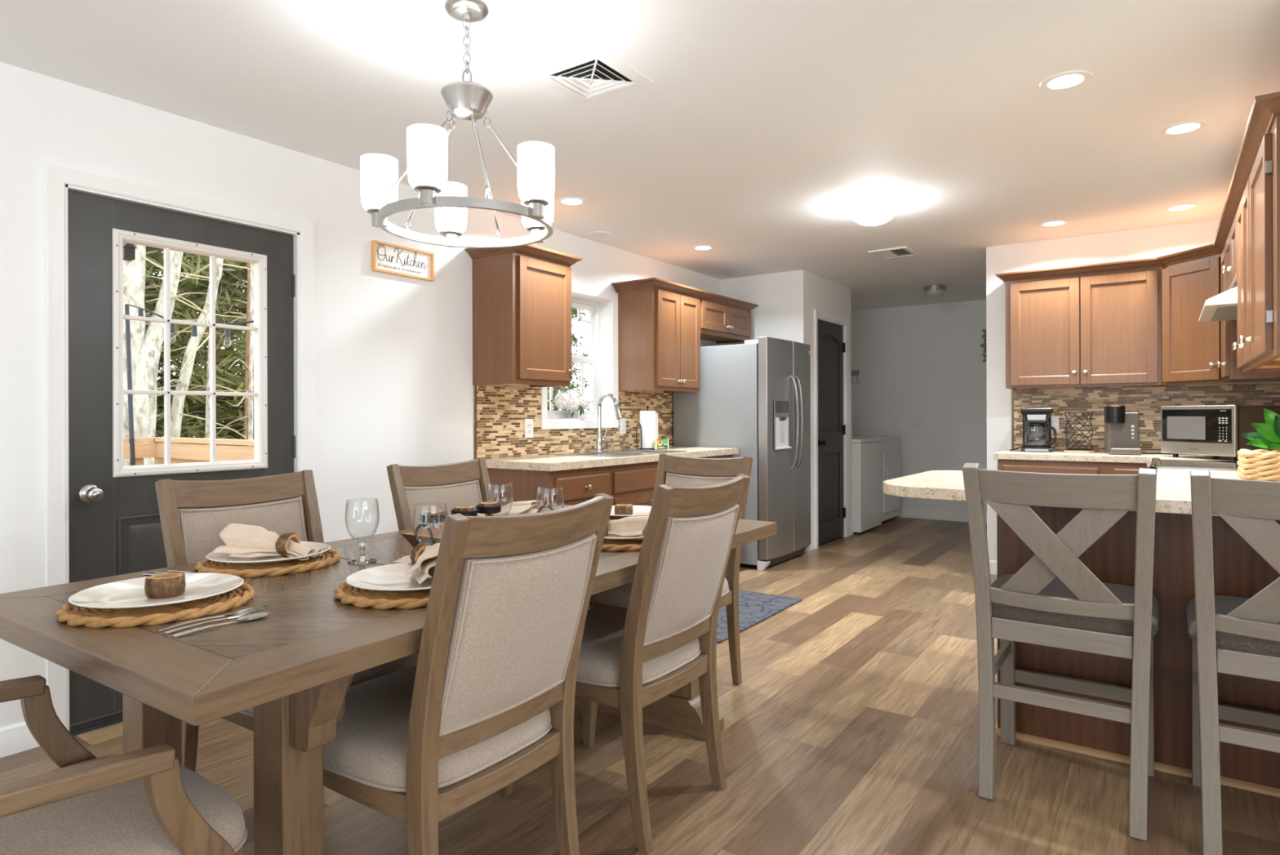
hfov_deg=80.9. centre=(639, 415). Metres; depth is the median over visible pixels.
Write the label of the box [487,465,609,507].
base cabinet
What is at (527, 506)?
napkin
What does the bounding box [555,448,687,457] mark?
sink
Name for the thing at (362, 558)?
water goblet
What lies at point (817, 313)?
trim
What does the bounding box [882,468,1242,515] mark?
countertop
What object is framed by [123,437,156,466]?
deck railing
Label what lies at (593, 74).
ceiling vent
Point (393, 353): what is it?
wall
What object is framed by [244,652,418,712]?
seat cushion
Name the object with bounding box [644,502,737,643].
cushion
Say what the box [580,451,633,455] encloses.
basin
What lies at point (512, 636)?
cushion
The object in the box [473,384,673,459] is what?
backsplash
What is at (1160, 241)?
wall
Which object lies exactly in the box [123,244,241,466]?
tree
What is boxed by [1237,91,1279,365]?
upper cabinet
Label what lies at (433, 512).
tealight holder
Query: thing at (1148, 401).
backsplash
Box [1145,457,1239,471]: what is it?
range
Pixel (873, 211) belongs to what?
dome light
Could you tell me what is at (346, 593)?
placemat
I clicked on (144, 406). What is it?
tree
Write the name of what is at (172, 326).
bulb
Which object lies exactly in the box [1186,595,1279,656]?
seat cushion
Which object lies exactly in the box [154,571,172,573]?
fork
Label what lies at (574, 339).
conifer tree
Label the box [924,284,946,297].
flush light
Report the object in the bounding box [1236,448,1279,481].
woven basket
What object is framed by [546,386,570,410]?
conifer tree
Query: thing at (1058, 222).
recessed light
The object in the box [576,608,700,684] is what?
seat cushion
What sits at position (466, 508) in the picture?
tealight holder
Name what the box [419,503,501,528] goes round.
candle stand
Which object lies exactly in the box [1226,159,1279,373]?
upper cabinet
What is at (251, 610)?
fork
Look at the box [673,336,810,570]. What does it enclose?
refrigerator
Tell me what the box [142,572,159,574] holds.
spoon
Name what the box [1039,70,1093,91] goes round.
recessed light
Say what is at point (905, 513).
baseboard
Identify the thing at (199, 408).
conifer tree
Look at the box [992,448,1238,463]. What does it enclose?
countertop
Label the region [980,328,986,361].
wall decor
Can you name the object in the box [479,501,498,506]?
tealight holder
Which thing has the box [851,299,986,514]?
wall
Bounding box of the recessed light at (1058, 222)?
[1038,219,1069,226]
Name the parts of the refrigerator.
door, handle, handle, door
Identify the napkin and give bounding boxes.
[211,523,323,559]
[392,542,439,583]
[477,499,543,515]
[604,515,648,539]
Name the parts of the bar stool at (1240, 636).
leg, leg, crest rail, rail, rail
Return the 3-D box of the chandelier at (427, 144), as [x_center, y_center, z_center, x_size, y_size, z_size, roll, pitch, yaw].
[-0.510,-0.906,2.293,0.591,0.678,0.600,0,0,35]
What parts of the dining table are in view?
post, post, post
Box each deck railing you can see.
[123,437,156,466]
[148,436,253,464]
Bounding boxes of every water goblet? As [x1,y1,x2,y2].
[344,497,379,564]
[412,503,447,543]
[486,482,513,515]
[536,486,564,511]
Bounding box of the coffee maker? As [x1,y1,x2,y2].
[1009,407,1057,452]
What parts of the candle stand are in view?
dish, dish, dish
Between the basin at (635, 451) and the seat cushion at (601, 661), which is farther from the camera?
the basin at (635, 451)
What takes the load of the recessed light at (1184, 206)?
in the ceiling
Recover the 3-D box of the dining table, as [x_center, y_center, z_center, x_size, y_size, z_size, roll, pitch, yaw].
[-0.518,0.809,2.362,1.086,0.765,2.204,0,0,34]
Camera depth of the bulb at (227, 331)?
6.02 m
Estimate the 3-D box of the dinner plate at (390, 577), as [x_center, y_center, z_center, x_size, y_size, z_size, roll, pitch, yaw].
[-0.547,0.399,1.835,0.322,0.022,0.322,0,0,35]
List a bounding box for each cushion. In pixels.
[0,753,244,854]
[177,496,305,563]
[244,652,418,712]
[323,666,551,786]
[404,479,480,528]
[440,533,595,732]
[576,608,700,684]
[590,577,728,608]
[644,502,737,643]
[666,472,736,486]
[991,573,1159,635]
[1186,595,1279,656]
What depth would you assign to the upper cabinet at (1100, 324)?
4.95 m
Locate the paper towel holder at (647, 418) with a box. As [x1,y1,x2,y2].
[635,405,657,449]
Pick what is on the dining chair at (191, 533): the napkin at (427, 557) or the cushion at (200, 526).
the cushion at (200, 526)
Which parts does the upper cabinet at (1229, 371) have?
crown moulding, knob, door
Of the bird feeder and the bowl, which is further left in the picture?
the bird feeder
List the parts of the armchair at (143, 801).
arm, arm, leg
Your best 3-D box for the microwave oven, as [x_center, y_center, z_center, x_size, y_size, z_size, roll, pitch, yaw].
[3.349,0.096,4.315,0.373,0.303,0.472,0,0,-10]
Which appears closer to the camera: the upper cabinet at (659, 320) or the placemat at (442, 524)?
the placemat at (442, 524)
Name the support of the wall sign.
attached to the wall at (393, 353)
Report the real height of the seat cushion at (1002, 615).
0.074 m
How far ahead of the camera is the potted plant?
2.92 m
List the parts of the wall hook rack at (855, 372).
plate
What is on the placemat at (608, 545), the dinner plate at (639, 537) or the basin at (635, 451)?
the dinner plate at (639, 537)
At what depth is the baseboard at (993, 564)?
5.58 m
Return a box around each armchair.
[0,675,247,854]
[589,453,752,684]
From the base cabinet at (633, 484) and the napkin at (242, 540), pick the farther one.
the base cabinet at (633, 484)
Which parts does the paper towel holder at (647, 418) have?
arm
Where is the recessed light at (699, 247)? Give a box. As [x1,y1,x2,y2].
[691,244,714,250]
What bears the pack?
on the countertop at (550, 462)
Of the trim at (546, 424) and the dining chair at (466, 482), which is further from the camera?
the trim at (546, 424)
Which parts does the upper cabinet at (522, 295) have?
crown moulding, door, knob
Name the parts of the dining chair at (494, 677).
rail, leg, rail, rail, crest rail, leg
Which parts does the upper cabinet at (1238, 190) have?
knob, crown moulding, door, door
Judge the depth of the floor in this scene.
2.54 m
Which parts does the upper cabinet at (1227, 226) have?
knob, crown moulding, door, door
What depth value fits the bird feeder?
3.53 m
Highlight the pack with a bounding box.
[653,438,668,449]
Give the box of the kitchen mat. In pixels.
[716,589,802,642]
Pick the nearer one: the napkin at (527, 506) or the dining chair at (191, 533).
the dining chair at (191, 533)
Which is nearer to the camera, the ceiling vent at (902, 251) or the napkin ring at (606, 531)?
the napkin ring at (606, 531)
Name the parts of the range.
control panel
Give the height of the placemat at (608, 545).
0.024 m
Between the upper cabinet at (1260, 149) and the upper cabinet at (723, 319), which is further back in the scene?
the upper cabinet at (723, 319)
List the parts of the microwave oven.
glass door, panel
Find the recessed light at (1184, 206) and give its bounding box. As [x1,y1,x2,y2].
[1163,203,1199,211]
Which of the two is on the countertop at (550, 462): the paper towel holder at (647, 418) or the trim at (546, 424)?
the paper towel holder at (647, 418)
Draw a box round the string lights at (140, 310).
[125,303,253,346]
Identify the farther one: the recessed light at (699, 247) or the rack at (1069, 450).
the recessed light at (699, 247)
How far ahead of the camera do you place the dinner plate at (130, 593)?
1.70 m
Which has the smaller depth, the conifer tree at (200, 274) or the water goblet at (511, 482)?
the water goblet at (511, 482)
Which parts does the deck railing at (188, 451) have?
post, rail, rail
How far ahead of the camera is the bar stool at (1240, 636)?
2.00 m
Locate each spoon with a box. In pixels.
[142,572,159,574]
[172,612,268,636]
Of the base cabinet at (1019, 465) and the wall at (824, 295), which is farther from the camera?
the wall at (824, 295)
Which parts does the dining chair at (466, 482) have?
leg, crest rail, leg, leg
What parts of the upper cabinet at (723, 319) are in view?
door, crown moulding, door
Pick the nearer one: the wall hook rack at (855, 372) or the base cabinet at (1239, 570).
the base cabinet at (1239, 570)
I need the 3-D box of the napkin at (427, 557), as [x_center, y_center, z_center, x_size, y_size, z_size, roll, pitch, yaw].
[-0.525,0.358,1.911,0.198,0.088,0.312,0,0,-35]
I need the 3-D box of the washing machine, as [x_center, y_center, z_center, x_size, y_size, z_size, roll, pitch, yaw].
[2.071,0.539,7.899,0.742,1.290,0.676,0,0,35]
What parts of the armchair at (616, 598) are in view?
leg, rail, leg, crest rail, rail, leg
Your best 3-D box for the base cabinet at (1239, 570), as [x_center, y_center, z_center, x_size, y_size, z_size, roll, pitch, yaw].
[2.136,0.739,2.981,1.143,0.889,1.248,0,0,35]
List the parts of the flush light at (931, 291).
lamp shade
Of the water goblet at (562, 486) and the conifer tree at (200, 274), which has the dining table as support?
the water goblet at (562, 486)
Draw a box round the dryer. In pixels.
[851,430,901,521]
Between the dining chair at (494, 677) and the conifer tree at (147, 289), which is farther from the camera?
the conifer tree at (147, 289)
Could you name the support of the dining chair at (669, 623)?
on the floor
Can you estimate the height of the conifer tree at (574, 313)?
11.253 m
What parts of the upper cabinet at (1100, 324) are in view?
door, knob, crown moulding, knob, door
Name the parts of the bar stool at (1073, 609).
leg, leg, crest rail, rail, rail, leg, leg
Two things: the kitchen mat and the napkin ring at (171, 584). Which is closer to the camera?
the napkin ring at (171, 584)
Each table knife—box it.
[155,604,269,631]
[167,569,195,573]
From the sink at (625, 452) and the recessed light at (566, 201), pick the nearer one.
the recessed light at (566, 201)
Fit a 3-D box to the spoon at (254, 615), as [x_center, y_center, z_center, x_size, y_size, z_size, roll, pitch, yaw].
[-0.847,0.424,1.527,0.042,0.007,0.191,0,0,33]
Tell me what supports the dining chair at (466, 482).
on the floor
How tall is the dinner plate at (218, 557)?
0.022 m
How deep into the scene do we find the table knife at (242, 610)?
1.55 m
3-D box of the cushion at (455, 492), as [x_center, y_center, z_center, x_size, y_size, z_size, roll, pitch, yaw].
[-0.782,0.463,3.061,0.138,0.368,0.392,0,0,35]
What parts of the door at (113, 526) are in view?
knob, raised panel, light frame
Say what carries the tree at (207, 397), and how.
on the ground
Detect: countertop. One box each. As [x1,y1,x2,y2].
[469,446,738,471]
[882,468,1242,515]
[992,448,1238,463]
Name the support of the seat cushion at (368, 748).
on the dining chair at (494, 677)
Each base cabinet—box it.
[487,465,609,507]
[608,461,687,506]
[694,453,733,476]
[995,505,1279,796]
[997,458,1146,474]
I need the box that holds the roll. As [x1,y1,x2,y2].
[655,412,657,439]
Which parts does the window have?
sash, sash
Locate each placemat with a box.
[55,582,254,627]
[194,548,340,577]
[333,581,430,608]
[438,521,444,526]
[601,538,643,551]
[609,516,621,519]
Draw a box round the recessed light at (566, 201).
[556,196,586,205]
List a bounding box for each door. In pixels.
[65,184,300,735]
[817,317,845,545]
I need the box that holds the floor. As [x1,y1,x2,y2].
[0,516,1279,854]
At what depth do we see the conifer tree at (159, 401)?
10.97 m
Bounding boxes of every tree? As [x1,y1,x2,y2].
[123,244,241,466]
[133,249,241,464]
[144,245,253,445]
[144,248,217,437]
[144,248,242,437]
[145,248,253,444]
[145,257,236,443]
[145,263,253,438]
[145,277,171,420]
[146,249,253,445]
[159,254,246,438]
[160,256,253,445]
[187,263,253,439]
[190,265,253,433]
[208,262,250,445]
[546,307,589,410]
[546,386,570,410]
[552,307,589,410]
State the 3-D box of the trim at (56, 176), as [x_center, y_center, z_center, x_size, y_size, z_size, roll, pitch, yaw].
[-1.863,0.137,3.166,0.019,2.117,1.049,0,0,35]
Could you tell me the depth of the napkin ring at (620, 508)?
2.97 m
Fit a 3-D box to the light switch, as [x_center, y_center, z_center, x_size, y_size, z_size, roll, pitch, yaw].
[-0.127,0.082,5.644,0.010,0.120,0.076,0,0,35]
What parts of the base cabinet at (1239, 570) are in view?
shoe moulding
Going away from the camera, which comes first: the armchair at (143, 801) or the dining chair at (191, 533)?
the armchair at (143, 801)
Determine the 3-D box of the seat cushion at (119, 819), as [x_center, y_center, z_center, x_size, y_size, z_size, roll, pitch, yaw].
[-1.020,0.725,1.269,0.507,0.089,0.546,0,0,35]
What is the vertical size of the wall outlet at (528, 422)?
0.122 m
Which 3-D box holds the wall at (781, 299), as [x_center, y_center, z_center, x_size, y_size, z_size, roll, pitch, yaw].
[1.113,-0.032,6.743,0.800,2.437,0.110,0,0,35]
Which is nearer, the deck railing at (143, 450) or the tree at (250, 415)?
the deck railing at (143, 450)
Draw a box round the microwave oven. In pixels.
[1160,404,1279,460]
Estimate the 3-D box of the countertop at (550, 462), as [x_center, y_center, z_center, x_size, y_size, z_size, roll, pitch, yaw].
[-0.117,0.279,5.108,0.637,0.042,2.170,0,0,35]
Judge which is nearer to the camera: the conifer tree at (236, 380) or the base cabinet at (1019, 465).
the base cabinet at (1019, 465)
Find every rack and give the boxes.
[851,369,858,383]
[1063,411,1094,453]
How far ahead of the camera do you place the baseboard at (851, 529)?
7.42 m
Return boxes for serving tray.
[400,504,553,547]
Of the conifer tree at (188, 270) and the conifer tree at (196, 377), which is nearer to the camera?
the conifer tree at (196, 377)
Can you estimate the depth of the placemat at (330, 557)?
2.05 m
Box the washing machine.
[851,436,881,533]
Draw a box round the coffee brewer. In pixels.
[1104,404,1173,454]
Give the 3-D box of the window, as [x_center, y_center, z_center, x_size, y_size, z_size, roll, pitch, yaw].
[-0.498,-0.406,5.312,0.199,0.877,0.711,0,0,35]
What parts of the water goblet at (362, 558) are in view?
stem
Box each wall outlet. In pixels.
[524,418,533,437]
[1051,415,1059,432]
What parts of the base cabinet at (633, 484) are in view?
door, drawer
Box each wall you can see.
[0,62,721,727]
[721,269,808,551]
[808,271,851,551]
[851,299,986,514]
[986,218,1279,560]
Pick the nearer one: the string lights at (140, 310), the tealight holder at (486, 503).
the tealight holder at (486, 503)
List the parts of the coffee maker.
carafe lid, carafe handle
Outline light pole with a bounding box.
[124,304,135,465]
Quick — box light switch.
[619,417,626,434]
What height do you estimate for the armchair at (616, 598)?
1.007 m
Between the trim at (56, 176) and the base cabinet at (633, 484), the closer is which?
the trim at (56, 176)
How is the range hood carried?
attached to the upper cabinet at (1227, 226)
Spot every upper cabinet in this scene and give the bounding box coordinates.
[465,244,582,387]
[611,277,705,392]
[698,290,758,343]
[995,257,1161,389]
[1156,244,1279,384]
[1213,231,1279,382]
[1217,198,1239,291]
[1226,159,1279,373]
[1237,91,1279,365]
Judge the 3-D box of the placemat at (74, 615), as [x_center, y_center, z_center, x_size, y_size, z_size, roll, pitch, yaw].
[-1.080,0.419,1.692,0.375,0.024,0.374,0,0,-14]
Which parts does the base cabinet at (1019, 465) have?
drawer, drawer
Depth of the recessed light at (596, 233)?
5.17 m
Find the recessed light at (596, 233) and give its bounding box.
[586,231,613,237]
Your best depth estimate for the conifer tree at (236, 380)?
10.63 m
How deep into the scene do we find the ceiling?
2.97 m
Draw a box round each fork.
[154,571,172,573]
[163,605,268,633]
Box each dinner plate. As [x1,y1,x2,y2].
[68,572,244,608]
[205,541,330,564]
[345,562,435,591]
[604,536,643,540]
[609,505,651,518]
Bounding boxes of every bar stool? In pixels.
[962,462,1159,840]
[1185,470,1279,854]
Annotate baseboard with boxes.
[0,720,39,757]
[849,524,853,535]
[897,507,986,523]
[989,560,996,574]
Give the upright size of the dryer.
1.090 m
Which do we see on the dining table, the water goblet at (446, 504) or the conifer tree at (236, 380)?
the water goblet at (446, 504)
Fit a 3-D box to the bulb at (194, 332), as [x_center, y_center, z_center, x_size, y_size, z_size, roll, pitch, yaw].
[-3.722,-0.662,6.276,0.056,0.192,0.056,0,0,35]
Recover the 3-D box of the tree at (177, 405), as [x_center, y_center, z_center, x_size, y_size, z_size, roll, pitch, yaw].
[-5.130,-0.799,8.608,1.607,6.215,0.988,0,0,-7]
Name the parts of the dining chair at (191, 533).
leg, rail, crest rail, leg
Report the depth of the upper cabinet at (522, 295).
4.37 m
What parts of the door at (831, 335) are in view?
knob, plank panel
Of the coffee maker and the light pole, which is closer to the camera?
the coffee maker
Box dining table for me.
[0,504,777,854]
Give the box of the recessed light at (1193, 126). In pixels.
[1158,120,1208,136]
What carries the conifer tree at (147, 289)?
on the ground
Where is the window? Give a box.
[546,293,611,419]
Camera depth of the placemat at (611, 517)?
2.98 m
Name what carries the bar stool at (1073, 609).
on the floor
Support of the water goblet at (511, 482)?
on the dining table
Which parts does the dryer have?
door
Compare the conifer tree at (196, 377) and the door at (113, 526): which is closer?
the door at (113, 526)
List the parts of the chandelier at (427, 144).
lamp shade, rod, lamp shade, rod, lamp shade, chain, rod, rod, rod, lamp shade, lamp shade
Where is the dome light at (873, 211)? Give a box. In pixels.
[850,197,895,226]
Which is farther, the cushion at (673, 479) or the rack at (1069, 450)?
the rack at (1069, 450)
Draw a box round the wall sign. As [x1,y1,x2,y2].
[370,240,434,281]
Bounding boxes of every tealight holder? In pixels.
[422,509,444,515]
[453,505,475,511]
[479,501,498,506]
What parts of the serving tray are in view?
handle, handle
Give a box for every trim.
[44,161,315,728]
[541,283,618,429]
[813,309,849,548]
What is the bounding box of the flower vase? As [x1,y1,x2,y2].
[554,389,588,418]
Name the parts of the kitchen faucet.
handle, spout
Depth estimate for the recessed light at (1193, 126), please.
3.27 m
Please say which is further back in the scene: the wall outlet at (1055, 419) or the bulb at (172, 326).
the bulb at (172, 326)
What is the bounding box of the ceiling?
[0,0,1279,311]
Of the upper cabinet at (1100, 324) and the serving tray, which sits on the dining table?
the serving tray
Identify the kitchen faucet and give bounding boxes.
[595,392,622,451]
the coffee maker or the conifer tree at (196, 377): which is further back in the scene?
the conifer tree at (196, 377)
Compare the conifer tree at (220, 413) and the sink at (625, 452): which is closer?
the sink at (625, 452)
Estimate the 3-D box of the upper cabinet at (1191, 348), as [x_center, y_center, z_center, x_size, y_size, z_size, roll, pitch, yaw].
[3.525,-0.589,4.557,0.670,0.796,0.670,0,0,35]
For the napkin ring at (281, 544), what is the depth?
2.12 m
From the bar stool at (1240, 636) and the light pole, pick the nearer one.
the bar stool at (1240, 636)
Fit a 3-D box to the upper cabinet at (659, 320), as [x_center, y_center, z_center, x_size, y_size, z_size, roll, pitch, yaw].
[0.152,-0.579,5.732,0.385,0.796,0.710,0,0,35]
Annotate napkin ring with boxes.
[144,572,186,598]
[275,532,300,557]
[409,542,432,567]
[604,518,609,535]
[614,503,632,515]
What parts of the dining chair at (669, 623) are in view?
leg, leg, rail, leg, rail, rail, crest rail, leg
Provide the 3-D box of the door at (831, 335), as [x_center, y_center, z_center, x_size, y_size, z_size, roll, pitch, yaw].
[1.768,0.154,7.028,0.165,2.061,0.728,0,0,35]
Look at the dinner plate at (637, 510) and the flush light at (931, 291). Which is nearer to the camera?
the dinner plate at (637, 510)
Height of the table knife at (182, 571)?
0.006 m
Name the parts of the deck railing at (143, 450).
rail, rail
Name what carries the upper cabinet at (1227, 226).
attached to the wall
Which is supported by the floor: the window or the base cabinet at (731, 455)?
the base cabinet at (731, 455)
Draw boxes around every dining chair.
[155,469,418,771]
[323,493,613,854]
[386,457,590,722]
[500,473,750,853]
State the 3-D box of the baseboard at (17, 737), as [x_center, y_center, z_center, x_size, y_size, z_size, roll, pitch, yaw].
[-3.367,1.150,1.014,0.013,0.100,4.202,0,0,35]
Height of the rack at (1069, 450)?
0.271 m
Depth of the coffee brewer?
4.76 m
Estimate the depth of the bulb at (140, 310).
6.49 m
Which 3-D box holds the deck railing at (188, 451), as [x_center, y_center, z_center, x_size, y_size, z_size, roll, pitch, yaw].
[-2.829,0.730,5.846,4.140,1.058,0.150,0,0,35]
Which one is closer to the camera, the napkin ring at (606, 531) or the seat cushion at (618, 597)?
the napkin ring at (606, 531)
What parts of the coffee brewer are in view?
power cord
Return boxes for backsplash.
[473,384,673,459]
[1011,382,1279,452]
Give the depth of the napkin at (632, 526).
2.44 m
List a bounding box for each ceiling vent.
[527,46,653,103]
[867,246,918,259]
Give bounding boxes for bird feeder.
[123,242,136,261]
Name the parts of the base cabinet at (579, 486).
drawer, knob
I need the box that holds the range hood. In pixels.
[1199,286,1236,321]
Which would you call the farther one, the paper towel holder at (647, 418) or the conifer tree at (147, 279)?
the conifer tree at (147, 279)
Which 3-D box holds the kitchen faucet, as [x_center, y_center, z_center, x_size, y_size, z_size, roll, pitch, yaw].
[-0.209,0.049,5.236,0.231,0.407,0.085,0,0,35]
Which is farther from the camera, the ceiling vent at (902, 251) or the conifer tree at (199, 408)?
the conifer tree at (199, 408)
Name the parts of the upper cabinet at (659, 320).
crown moulding, door, door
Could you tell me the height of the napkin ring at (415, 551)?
0.068 m
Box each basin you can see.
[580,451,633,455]
[616,450,665,453]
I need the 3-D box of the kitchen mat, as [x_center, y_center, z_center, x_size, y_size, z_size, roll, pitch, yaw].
[0.418,1.182,4.578,0.755,0.010,1.100,0,0,35]
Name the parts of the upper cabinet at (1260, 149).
knob, crown moulding, door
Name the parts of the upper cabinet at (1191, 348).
crown moulding, door, knob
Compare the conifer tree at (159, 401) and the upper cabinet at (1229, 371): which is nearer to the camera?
the upper cabinet at (1229, 371)
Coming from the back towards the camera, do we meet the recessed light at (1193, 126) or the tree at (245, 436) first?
the tree at (245, 436)
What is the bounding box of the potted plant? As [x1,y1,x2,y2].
[1241,408,1279,452]
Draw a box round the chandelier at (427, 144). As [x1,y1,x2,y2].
[360,0,555,248]

